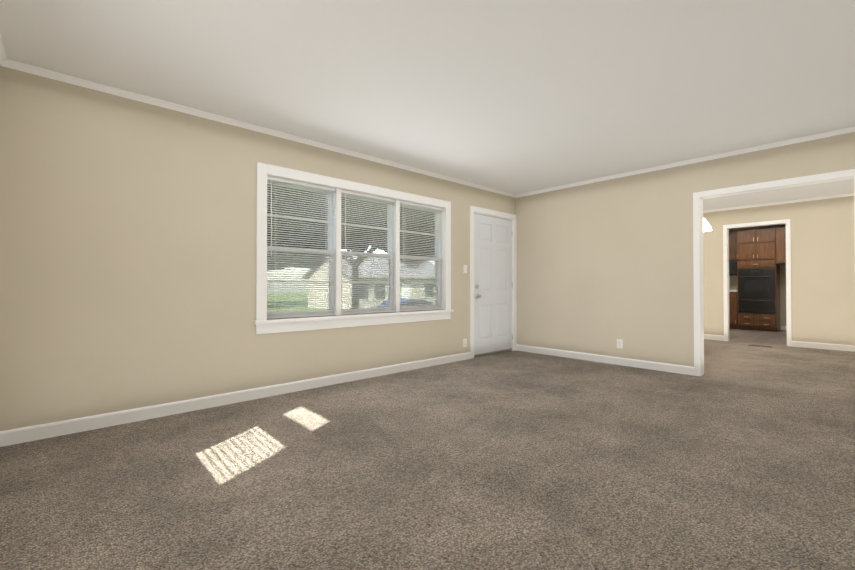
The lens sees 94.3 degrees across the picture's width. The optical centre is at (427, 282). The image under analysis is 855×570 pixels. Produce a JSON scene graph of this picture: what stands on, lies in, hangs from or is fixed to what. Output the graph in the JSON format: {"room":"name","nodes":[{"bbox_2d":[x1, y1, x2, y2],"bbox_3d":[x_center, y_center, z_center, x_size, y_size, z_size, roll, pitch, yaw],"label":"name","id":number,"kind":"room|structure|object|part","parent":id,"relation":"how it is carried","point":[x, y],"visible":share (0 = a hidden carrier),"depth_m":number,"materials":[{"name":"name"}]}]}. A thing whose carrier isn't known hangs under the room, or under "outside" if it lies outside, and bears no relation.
{"room":"empty living room","nodes":[
{"label":"empty living room","id":0,"kind":"room"},
{"bbox_2d":[0,66,515,430],"bbox_3d":[1.795,-0.145,6.748,12.790,2.440,0.200,1,-1,-43],"label":"wall","id":1,"kind":"structure","parent":0,"point":[127,254],"depth_m":3.00,"materials":[{"name":"paint"}]},
{"bbox_2d":[0,431,3,446],"bbox_3d":[-0.948,0.966,0.575,0.014,0.095,5.170,1,-1,-43],"label":"baseboard","id":2,"kind":"structure","parent":1,"relation":"attached to","point":[1,432],"depth_m":2.49,"materials":[{"name":"white wood"}]},
{"bbox_2d":[0,34,11,68],"bbox_3d":[-0.937,-1.406,0.602,0.036,0.042,5.100,1,-1,-43],"label":"crown molding","id":3,"kind":"structure","parent":1,"relation":"attached to","point":[4,61],"depth_m":2.47,"materials":[{"name":"white wood"}]},
{"bbox_2d":[4,352,470,445],"bbox_3d":[-1.041,1.000,3.989,4.433,0.095,0.014,1,-1,-43],"label":"baseboard","id":4,"kind":"structure","parent":1,"relation":"attached to","point":[36,432],"depth_m":3.21,"materials":[{"name":"white wood"}]},
{"bbox_2d":[3,60,515,197],"bbox_3d":[-0.642,-1.368,4.363,5.556,0.042,0.036,1,-1,-43],"label":"crown molding","id":5,"kind":"structure","parent":1,"relation":"attached to","point":[30,69],"depth_m":3.30,"materials":[{"name":"white wood"}]},
{"bbox_2d":[254,162,453,333],"bbox_3d":[-0.671,-0.295,4.453,2.530,1.545,0.251,1,-1,-43],"label":"window","id":6,"kind":"structure","parent":1,"relation":"in","point":[264,324],"depth_m":4.17,"materials":[{"name":"white"}]},
{"bbox_2d":[267,176,335,317],"bbox_3d":[-1.232,-0.319,3.900,0.702,1.312,0.044,1,-1,-43],"label":"window blinds","id":7,"kind":"object","parent":6,"relation":"attached to","point":[322,188],"depth_m":3.90,"materials":[{"name":"white plastic"}]},
{"bbox_2d":[267,251,436,311],"bbox_3d":[-0.726,0.011,4.510,2.306,0.679,0.010,1,-1,-43],"label":"screen","id":8,"kind":"object","parent":6,"relation":"attached to","point":[327,295],"depth_m":4.36,"materials":[{"name":"white"}]},
{"bbox_3d":[-0.699,-0.318,4.484,2.234,1.228,0.037,1,-1,-43],"label":"glass","id":9,"kind":"part","parent":6,"relation":"part of","materials":[{"name":"clear glass"}]},
{"bbox_3d":[-0.694,-0.313,4.478,2.310,1.330,0.078,1,-1,-43],"label":"main window sash","id":10,"kind":"part","parent":6,"relation":"part of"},
{"bbox_2d":[341,190,394,313],"bbox_3d":[-0.661,-0.314,4.424,0.706,1.312,0.044,1,-1,-43],"label":"window blinds","id":11,"kind":"object","parent":6,"relation":"attached to","point":[344,192],"depth_m":4.41,"materials":[{"name":"white plastic"}]},
{"bbox_2d":[400,201,442,310],"bbox_3d":[-0.077,-0.309,4.960,0.702,1.312,0.044,1,-1,-43],"label":"window blinds","id":12,"kind":"object","parent":6,"relation":"attached to","point":[401,202],"depth_m":4.96,"materials":[{"name":"white plastic"}]},
{"bbox_2d":[463,338,466,346],"bbox_3d":[0.514,0.832,5.421,0.070,0.115,0.008,1,-1,-43],"label":"electrical outlet","id":13,"kind":"object","parent":1,"relation":"attached to","point":[464,342],"visible":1,"depth_m":5.42,"materials":[{"name":"white plastic"}]},
{"bbox_2d":[474,213,512,357],"bbox_3d":[0.996,0.048,5.872,0.920,2.033,0.120,1,-1,-43],"label":"entry door","id":14,"kind":"structure","parent":1,"relation":"in","point":[493,287],"depth_m":5.86,"materials":[{"name":"painted wood"},{"name":"metal"}]},
{"bbox_2d":[470,205,516,358],"bbox_3d":[0.926,0.003,5.939,1.092,2.127,0.217,1,-1,-43],"label":"door frame","id":15,"kind":"structure","parent":1,"relation":"attached to","point":[491,213],"depth_m":5.90,"materials":[{"name":"white wood"}]},
{"bbox_2d":[0,339,854,569],"bbox_3d":[2.420,1.104,3.644,9.530,0.120,5.600,1,-1,-43],"label":"floor carpet","id":16,"kind":"object","parent":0,"point":[738,456],"visible":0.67,"depth_m":2.11,"materials":[{"name":"brown carpet"}]},
{"bbox_2d":[0,0,854,209],"bbox_3d":[3.621,-1.460,4.772,13.390,0.150,6.200,1,-1,-43],"label":"ceiling","id":17,"kind":"structure","parent":0,"point":[516,97],"depth_m":2.65,"materials":[{"name":"white paint"}]},
{"bbox_2d":[703,217,711,231],"bbox_3d":[3.758,-1.063,5.816,0.714,0.623,0.715,1,-1,-43],"label":"dining chandelier","id":18,"kind":"object","parent":17,"relation":"hanging from","point":[706,226],"visible":0.15,"depth_m":5.52,"materials":[{"name":"white glass"}]},
{"bbox_2d":[516,132,854,366],"bbox_3d":[3.194,-0.169,4.368,0.120,2.440,5.200,1,-1,-43],"label":"wall","id":19,"kind":"structure","parent":0,"point":[603,266],"depth_m":5.01,"materials":[{"name":"paint"}]},
{"bbox_2d":[516,344,693,375],"bbox_3d":[2.196,1.014,5.344,0.014,0.095,2.393,1,-1,-43],"label":"baseboard","id":20,"kind":"structure","parent":19,"relation":"attached to","point":[688,370],"depth_m":5.12,"materials":[{"name":"white wood"}]},
{"bbox_2d":[617,339,622,348],"bbox_3d":[2.457,0.788,5.066,0.008,0.115,0.070,1,-1,-43],"label":"outlet","id":21,"kind":"object","parent":19,"relation":"attached to","point":[619,343],"visible":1,"depth_m":5.06,"materials":[{"name":"white plastic"}]},
{"bbox_2d":[516,126,854,197],"bbox_3d":[3.130,-1.368,4.335,0.036,0.042,5.100,1,-1,-43],"label":"crown molding","id":22,"kind":"structure","parent":19,"relation":"attached to","point":[850,129],"depth_m":4.37,"materials":[{"name":"white wood"}]},
{"bbox_2d":[693,169,854,376],"bbox_3d":[3.493,0.017,4.040,0.152,2.062,1.299,1,-1,-43],"label":"door frame","id":23,"kind":"structure","parent":19,"relation":"attached to","point":[698,276],"depth_m":4.43,"materials":[{"name":"white wood"}]},
{"bbox_2d":[729,224,785,329],"bbox_3d":[8.288,-0.122,9.043,0.120,2.440,5.200,1,-1,-43],"label":"wall","id":24,"kind":"structure","parent":0,"point":[733,280],"depth_m":9.12,"materials":[{"name":"paint"}]},
{"bbox_2d":[729,232,736,259],"bbox_3d":[7.366,-0.855,9.701,0.350,0.660,0.479,1,-1,-43],"label":"upper cabinet","id":25,"kind":"object","parent":24,"relation":"attached to","point":[732,246],"depth_m":9.49,"materials":[{"name":"brown wood"}]},
{"bbox_2d":[729,260,737,275],"bbox_3d":[7.257,-0.334,9.784,0.391,0.360,0.756,1,-1,-43],"label":"microwave","id":26,"kind":"object","parent":25,"relation":"attached to","point":[732,267],"depth_m":9.46,"materials":[{"name":"black metal"}]},
{"bbox_2d":[729,286,737,289],"bbox_3d":[7.164,0.144,10.155,0.020,0.110,1.436,1,-1,-43],"label":"backsplash","id":27,"kind":"structure","parent":24,"relation":"attached to","point":[730,287],"depth_m":9.75,"materials":[{"name":"beige tile"}]},
{"bbox_2d":[776,227,785,264],"bbox_3d":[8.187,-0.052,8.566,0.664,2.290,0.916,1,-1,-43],"label":"upper cabinet","id":28,"kind":"object","parent":24,"relation":"attached to","point":[780,245],"visible":0.17,"depth_m":8.65,"materials":[{"name":"brown wood"}]},
{"bbox_2d":[730,329,786,344],"bbox_3d":[7.131,1.149,7.968,3.260,0.116,5.600,1,-1,-43],"label":"floor","id":29,"kind":"structure","parent":0,"point":[769,337],"depth_m":7.95,"materials":[{"name":"brown wood"}]},
{"bbox_2d":[729,290,738,328],"bbox_3d":[7.270,0.669,9.598,0.610,0.870,0.479,1,-1,-43],"label":"base cabinet","id":30,"kind":"object","parent":29,"relation":"on","point":[733,307],"depth_m":9.28,"materials":[{"name":"brown wood"}]},
{"bbox_2d":[729,340,786,345],"bbox_3d":[5.812,1.077,6.996,0.060,0.010,0.800,1,-1,-43],"label":"trim","id":31,"kind":"structure","parent":29,"relation":"on","point":[759,343],"depth_m":6.93,"materials":[{"name":"silver metal"}]},
{"bbox_2d":[737,228,779,331],"bbox_3d":[7.638,-0.046,9.151,0.682,2.290,0.680,1,-1,-43],"label":"tall cabinet","id":32,"kind":"object","parent":29,"relation":"on","point":[758,270],"visible":1,"depth_m":8.94,"materials":[{"name":"brown wood"}]},
{"bbox_2d":[703,196,854,344],"bbox_3d":[5.931,-0.144,6.879,0.120,2.440,5.200,1,-1,-43],"label":"wall","id":33,"kind":"structure","parent":0,"point":[822,275],"depth_m":6.45,"materials":[{"name":"paint"}]},
{"bbox_2d":[704,334,723,340],"bbox_3d":[4.801,1.040,7.998,0.014,0.095,1.925,1,-1,-43],"label":"baseboard","id":34,"kind":"structure","parent":33,"relation":"attached to","point":[706,336],"depth_m":7.39,"materials":[{"name":"white wood"}]},
{"bbox_2d":[723,219,791,345],"bbox_3d":[5.812,0.013,7.006,0.152,2.130,0.920,1,-1,-43],"label":"door frame","id":35,"kind":"structure","parent":33,"relation":"attached to","point":[726,228],"depth_m":7.02,"materials":[{"name":"white wood"}]},
{"bbox_2d":[703,193,853,212],"bbox_3d":[5.873,-1.343,6.838,0.036,0.042,5.200,1,-1,-43],"label":"crown molding","id":36,"kind":"structure","parent":33,"relation":"attached to","point":[849,194],"depth_m":6.70,"materials":[{"name":"white wood"}]},
{"bbox_2d":[791,341,854,351],"bbox_3d":[6.846,1.018,5.771,0.014,0.095,2.285,1,-1,-43],"label":"baseboard","id":37,"kind":"structure","parent":33,"relation":"attached to","point":[828,346],"depth_m":6.33,"materials":[{"name":"white wood"}]},
{"label":"outside","id":38,"kind":"structure","parent":0,"visible":0},
{"bbox_2d":[267,293,324,311],"bbox_3d":[-6.298,2.198,21.422,160.000,1.050,180.000,1,-1,-43],"label":"lawn","id":39,"kind":"structure","parent":38,"point":[291,309],"depth_m":50.85,"materials":[{"name":"green plant"}]},
{"bbox_2d":[267,184,434,308],"bbox_3d":[-2.688,-3.401,12.354,17.042,11.317,16.497,1,-1,-43],"label":"tree","id":40,"kind":"object","parent":39,"relation":"on","point":[353,244],"depth_m":10.17,"materials":[{"name":"green plant"}]},
{"bbox_2d":[302,255,434,308],"bbox_3d":[-4.773,0.004,40.490,12.900,5.020,8.900,1,-1,-43],"label":"house","id":41,"kind":"structure","parent":39,"relation":"on","point":[372,284],"depth_m":37.28,"materials":[{"name":"beige"}]},
{"bbox_3d":[-4.100,2.291,19.027,160.000,0.015,7.500,1,-1,-43],"label":"street","id":42,"kind":"object","parent":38,"visible":0},
{"bbox_2d":[380,298,432,306],"bbox_3d":[-1.199,1.589,21.493,4.559,1.440,1.916,1,-1,-43],"label":"car","id":43,"kind":"object","parent":42,"relation":"on","point":[408,302],"depth_m":20.98,"materials":[{"name":"blue"}]}
]}

